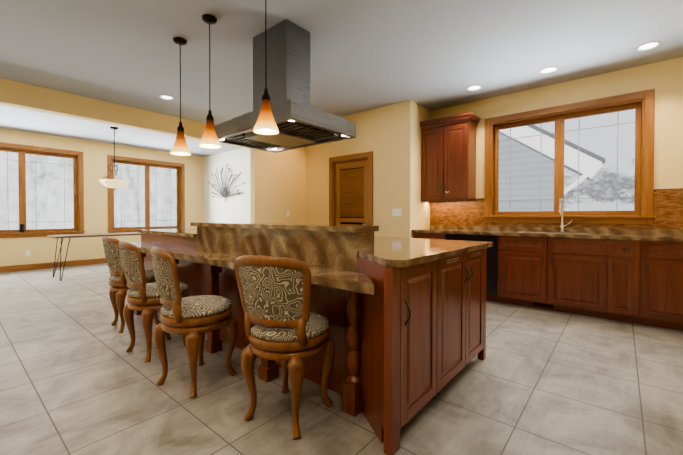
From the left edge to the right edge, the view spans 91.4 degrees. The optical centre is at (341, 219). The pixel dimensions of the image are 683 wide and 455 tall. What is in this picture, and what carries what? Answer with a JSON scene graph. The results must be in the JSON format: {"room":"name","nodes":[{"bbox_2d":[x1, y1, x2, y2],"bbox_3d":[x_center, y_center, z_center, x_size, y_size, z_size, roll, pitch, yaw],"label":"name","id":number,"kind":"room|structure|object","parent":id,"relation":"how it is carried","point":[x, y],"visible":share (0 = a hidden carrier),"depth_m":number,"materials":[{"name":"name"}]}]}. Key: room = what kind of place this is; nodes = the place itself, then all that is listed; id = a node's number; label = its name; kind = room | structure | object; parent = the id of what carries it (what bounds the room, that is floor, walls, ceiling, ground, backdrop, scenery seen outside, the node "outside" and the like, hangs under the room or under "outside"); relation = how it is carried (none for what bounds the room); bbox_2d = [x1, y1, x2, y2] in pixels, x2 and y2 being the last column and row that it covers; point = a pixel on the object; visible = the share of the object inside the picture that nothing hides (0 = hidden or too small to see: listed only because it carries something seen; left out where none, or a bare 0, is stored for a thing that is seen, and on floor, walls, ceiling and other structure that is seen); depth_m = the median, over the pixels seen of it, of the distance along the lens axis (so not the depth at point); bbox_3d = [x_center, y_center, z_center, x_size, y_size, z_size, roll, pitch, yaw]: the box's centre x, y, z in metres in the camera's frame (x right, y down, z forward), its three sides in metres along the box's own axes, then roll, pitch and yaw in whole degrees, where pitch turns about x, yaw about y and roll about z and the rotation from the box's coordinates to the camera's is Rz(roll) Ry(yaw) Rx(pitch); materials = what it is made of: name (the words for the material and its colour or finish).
{"room":"kitchen","nodes":[
{"label":"kitchen","id":0,"kind":"room"},
{"bbox_2d":[0,128,203,266],"bbox_3d":[-6.674,-0.390,6.992,0.200,2.880,7.800,1,1,40],"label":"wall","id":1,"kind":"structure","parent":0,"point":[41,249],"depth_m":7.81,"materials":[{"name":"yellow paint"}]},
{"bbox_2d":[0,142,85,237],"bbox_3d":[-7.229,-0.585,6.255,0.212,1.920,3.890,1,1,40],"label":"window","id":2,"kind":"structure","parent":1,"relation":"in","point":[22,151],"depth_m":7.19,"materials":[{"name":"brown wood"}]},
{"bbox_2d":[19,224,24,231],"bbox_3d":[-6.653,0.176,6.943,0.078,0.168,0.078,1,1,40],"label":"speaker","id":3,"kind":"object","parent":2,"relation":"on","point":[21,227],"visible":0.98,"depth_m":6.91},
{"bbox_2d":[0,258,106,272],"bbox_3d":[-6.516,0.990,7.028,0.018,0.120,7.570,1,1,40],"label":"baseboard","id":4,"kind":"structure","parent":1,"relation":"attached to","point":[45,265],"depth_m":7.21,"materials":[{"name":"brown wood"}]},
{"bbox_2d":[107,155,184,232],"bbox_3d":[-5.097,-0.618,8.799,0.212,1.920,1.890,1,1,40],"label":"window","id":5,"kind":"structure","parent":1,"relation":"in","point":[180,183],"depth_m":8.82,"materials":[{"name":"brown wood"}]},
{"bbox_2d":[204,148,249,222],"bbox_3d":[-2.307,-0.410,8.551,4.890,2.880,0.200,1,1,40],"label":"wall","id":6,"kind":"structure","parent":0,"point":[234,208],"depth_m":9.04,"materials":[{"name":"beige paint"}]},
{"bbox_2d":[208,164,243,201],"bbox_3d":[-3.180,-0.997,9.079,1.810,1.041,0.069,1,1,40],"label":"sculpture","id":7,"kind":"object","parent":6,"relation":"attached to","point":[224,191],"visible":1,"depth_m":9.04,"materials":[{"name":"silver metal"}]},
{"bbox_2d":[250,147,305,223],"bbox_3d":[-0.898,-0.381,6.333,0.120,2.880,1.870,1,1,40],"label":"wall","id":8,"kind":"structure","parent":0,"point":[277,185],"depth_m":5.96,"materials":[{"name":"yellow paint"}]},
{"bbox_2d":[0,263,682,454],"bbox_3d":[-2.382,1.143,3.702,11.030,0.100,8.240,1,1,40],"label":"floor","id":9,"kind":"structure","parent":0,"point":[76,378],"depth_m":2.13,"materials":[{"name":"tile"}]},
{"bbox_2d":[47,232,140,280],"bbox_3d":[-4.520,0.662,6.649,0.700,0.775,1.940,1,1,40],"label":"dining table","id":10,"kind":"object","parent":9,"relation":"on","point":[69,236],"visible":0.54,"depth_m":6.12,"materials":[{"name":"brown wood"}]},
{"bbox_2d":[102,236,159,332],"bbox_3d":[-2.152,0.633,3.441,0.515,0.950,0.478,-1,1,-44],"label":"chair","id":11,"kind":"object","parent":9,"relation":"on","point":[119,288],"visible":0.62,"depth_m":3.24,"materials":[{"name":"brown wood"}]},
{"bbox_2d":[119,241,188,361],"bbox_3d":[-1.577,0.641,2.818,0.496,0.950,0.512,1,1,36],"label":"chair","id":12,"kind":"object","parent":9,"relation":"on","point":[143,296],"visible":0.81,"depth_m":2.61,"materials":[{"name":"brown wood"}]},
{"bbox_2d":[150,246,237,397],"bbox_3d":[-1.042,0.647,2.305,0.526,0.950,0.522,0,1,28],"label":"chair","id":13,"kind":"object","parent":9,"relation":"on","point":[194,318],"visible":1,"depth_m":2.13,"materials":[{"name":"brown wood"}]},
{"bbox_2d":[234,255,334,438],"bbox_3d":[-0.302,0.653,1.903,0.484,0.950,0.514,0,1,28],"label":"chair","id":14,"kind":"object","parent":9,"relation":"on","point":[286,327],"visible":1,"depth_m":1.71,"materials":[{"name":"brown wood"}]},
{"bbox_2d":[130,230,491,454],"bbox_3d":[-0.731,0.650,3.310,3.797,0.896,1.430,1,1,40],"label":"kitchen island","id":15,"kind":"object","parent":9,"relation":"on","point":[406,317],"depth_m":1.96,"materials":[{"name":"brown wood"}]},
{"bbox_2d":[137,246,377,293],"bbox_3d":[-1.173,0.328,2.893,3.709,0.071,0.290,1,1,40],"label":"island countertop","id":16,"kind":"structure","parent":15,"relation":"on","point":[316,279],"depth_m":1.84,"materials":[{"name":"brown stone"}]},
{"bbox_2d":[174,230,492,265],"bbox_3d":[-0.174,0.190,2.876,2.400,0.035,1.449,1,1,40],"label":"island countertop","id":17,"kind":"structure","parent":15,"relation":"on","point":[360,247],"depth_m":2.22,"materials":[{"name":"brown stone"}]},
{"bbox_2d":[412,112,682,330],"bbox_3d":[2.634,-0.218,4.166,3.554,2.610,0.652,1,1,40],"label":"kitchen cabinets","id":18,"kind":"object","parent":9,"relation":"on","point":[631,273],"visible":0.94,"depth_m":3.95,"materials":[{"name":"brown wood"}]},
{"bbox_2d":[0,0,682,156],"bbox_3d":[-2.382,-1.837,3.664,11.030,0.100,8.240,1,1,40],"label":"ceiling","id":19,"kind":"structure","parent":0,"point":[366,55],"depth_m":3.52,"materials":[{"name":"grey paint"}]},
{"bbox_2d":[99,127,129,189],"bbox_3d":[-4.497,-1.212,6.605,0.510,1.225,0.510,1,1,40],"label":"dining pendant light","id":20,"kind":"object","parent":19,"relation":"hanging from","point":[114,183],"visible":1,"depth_m":6.53,"materials":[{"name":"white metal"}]},
{"bbox_2d":[0,78,249,148],"bbox_3d":[-3.927,-1.652,4.804,0.160,0.300,7.600,1,1,40],"label":"header beam","id":21,"kind":"structure","parent":19,"relation":"attached to","point":[30,97],"depth_m":4.95,"materials":[{"name":"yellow paint"}]},
{"bbox_2d":[159,95,173,99],"bbox_3d":[-2.566,-1.799,4.901,0.195,0.005,0.195,0,1,4],"label":"recessed light","id":22,"kind":"object","parent":19,"relation":"in","point":[167,97],"depth_m":4.91,"materials":[{"name":"white plastic"}]},
{"bbox_2d":[170,37,190,155],"bbox_3d":[-1.602,-1.219,3.318,0.188,1.127,0.188,1,1,40],"label":"pendant light","id":23,"kind":"object","parent":19,"relation":"hanging from","point":[180,147],"visible":1,"depth_m":3.29,"materials":[{"name":"orange glass"}]},
{"bbox_2d":[199,14,220,148],"bbox_3d":[-1.165,-1.214,2.952,0.188,1.127,0.188,1,1,40],"label":"pendant light","id":24,"kind":"object","parent":19,"relation":"hanging from","point":[209,139],"visible":1,"depth_m":2.93,"materials":[{"name":"orange glass"}]},
{"bbox_2d":[253,0,278,134],"bbox_3d":[-0.552,-1.208,2.438,0.188,1.127,0.188,1,1,40],"label":"pendant light","id":25,"kind":"object","parent":19,"relation":"hanging from","point":[265,124],"visible":1,"depth_m":2.41,"materials":[{"name":"orange glass"}]},
{"bbox_2d":[214,19,355,152],"bbox_3d":[-0.583,-1.275,3.226,1.200,1.012,0.820,1,1,40],"label":"range hood","id":26,"kind":"object","parent":19,"relation":"hanging from","point":[300,122],"visible":0.92,"depth_m":3.06,"materials":[{"name":"silver metal"}]},
{"bbox_2d":[466,85,481,90],"bbox_3d":[1.803,-1.795,4.540,0.195,0.005,0.195,0,1,34],"label":"recessed light","id":27,"kind":"object","parent":19,"relation":"in","point":[475,87],"depth_m":4.55,"materials":[{"name":"white plastic"}]},
{"bbox_2d":[539,66,557,73],"bbox_3d":[2.470,-1.788,3.982,0.195,0.005,0.195,0,1,31],"label":"recessed light","id":28,"kind":"object","parent":19,"relation":"in","point":[551,69],"depth_m":3.99,"materials":[{"name":"white plastic"}]},
{"bbox_2d":[636,41,661,50],"bbox_3d":[3.144,-1.780,3.416,0.195,0.005,0.195,0,1,34],"label":"recessed light","id":29,"kind":"object","parent":19,"relation":"in","point":[642,47],"depth_m":3.41,"materials":[{"name":"white plastic"}]},
{"bbox_2d":[341,167,363,224],"bbox_3d":[0.351,-0.040,6.015,0.980,2.205,0.020,1,1,40],"label":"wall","id":30,"kind":"structure","parent":0,"point":[353,223],"depth_m":6.13,"materials":[{"name":"brown wood"}]},
{"bbox_2d":[306,100,413,237],"bbox_3d":[0.164,-0.375,5.841,2.380,2.880,0.120,1,1,40],"label":"wall","id":31,"kind":"structure","parent":0,"point":[385,134],"depth_m":5.35,"materials":[{"name":"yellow paint"}]},
{"bbox_2d":[329,151,372,225],"bbox_3d":[0.175,-0.029,5.805,0.950,2.190,0.168,1,1,40],"label":"door","id":32,"kind":"structure","parent":31,"relation":"attached to","point":[351,184],"depth_m":5.80,"materials":[{"name":"brown wood"}]},
{"bbox_2d":[392,209,400,215],"bbox_3d":[0.858,-0.116,5.178,0.160,0.115,0.010,1,1,40],"label":"switch plate","id":33,"kind":"object","parent":31,"relation":"attached to","point":[396,212],"visible":1,"depth_m":5.18,"materials":[{"name":"white plastic"}]},
{"bbox_2d":[414,102,430,229],"bbox_3d":[1.252,-0.369,5.380,0.120,2.880,0.570,1,1,40],"label":"wall","id":34,"kind":"structure","parent":0,"point":[421,114],"depth_m":5.24,"materials":[{"name":"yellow paint"}]},
{"bbox_2d":[431,57,682,197],"bbox_3d":[2.074,-0.366,5.193,6.140,2.880,0.200,1,1,40],"label":"wall","id":35,"kind":"structure","parent":0,"point":[664,79],"depth_m":3.95,"materials":[{"name":"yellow paint"}]},
{"bbox_2d":[482,89,655,223],"bbox_3d":[2.891,-0.727,4.443,1.890,1.540,0.212,1,1,40],"label":"window","id":36,"kind":"structure","parent":35,"relation":"in","point":[642,212],"depth_m":4.33,"materials":[{"name":"brown wood"}]},
{"label":"outside","id":37,"kind":"structure","parent":0,"visible":0},
{"bbox_2d":[0,151,176,229],"bbox_3d":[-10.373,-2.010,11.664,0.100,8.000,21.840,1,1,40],"label":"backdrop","id":38,"kind":"structure","parent":37,"point":[45,191],"depth_m":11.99,"materials":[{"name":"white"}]},
{"bbox_2d":[499,114,605,211],"bbox_3d":[1.931,-4.495,9.311,8.582,13.030,0.592,1,1,40],"label":"house","id":39,"kind":"structure","parent":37,"point":[532,156],"depth_m":7.25,"materials":[{"name":"white"}]},
{"bbox_2d":[564,109,634,210],"bbox_3d":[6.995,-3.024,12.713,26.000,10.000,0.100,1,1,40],"label":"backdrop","id":40,"kind":"structure","parent":37,"point":[602,183],"depth_m":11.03,"materials":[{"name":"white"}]}
]}

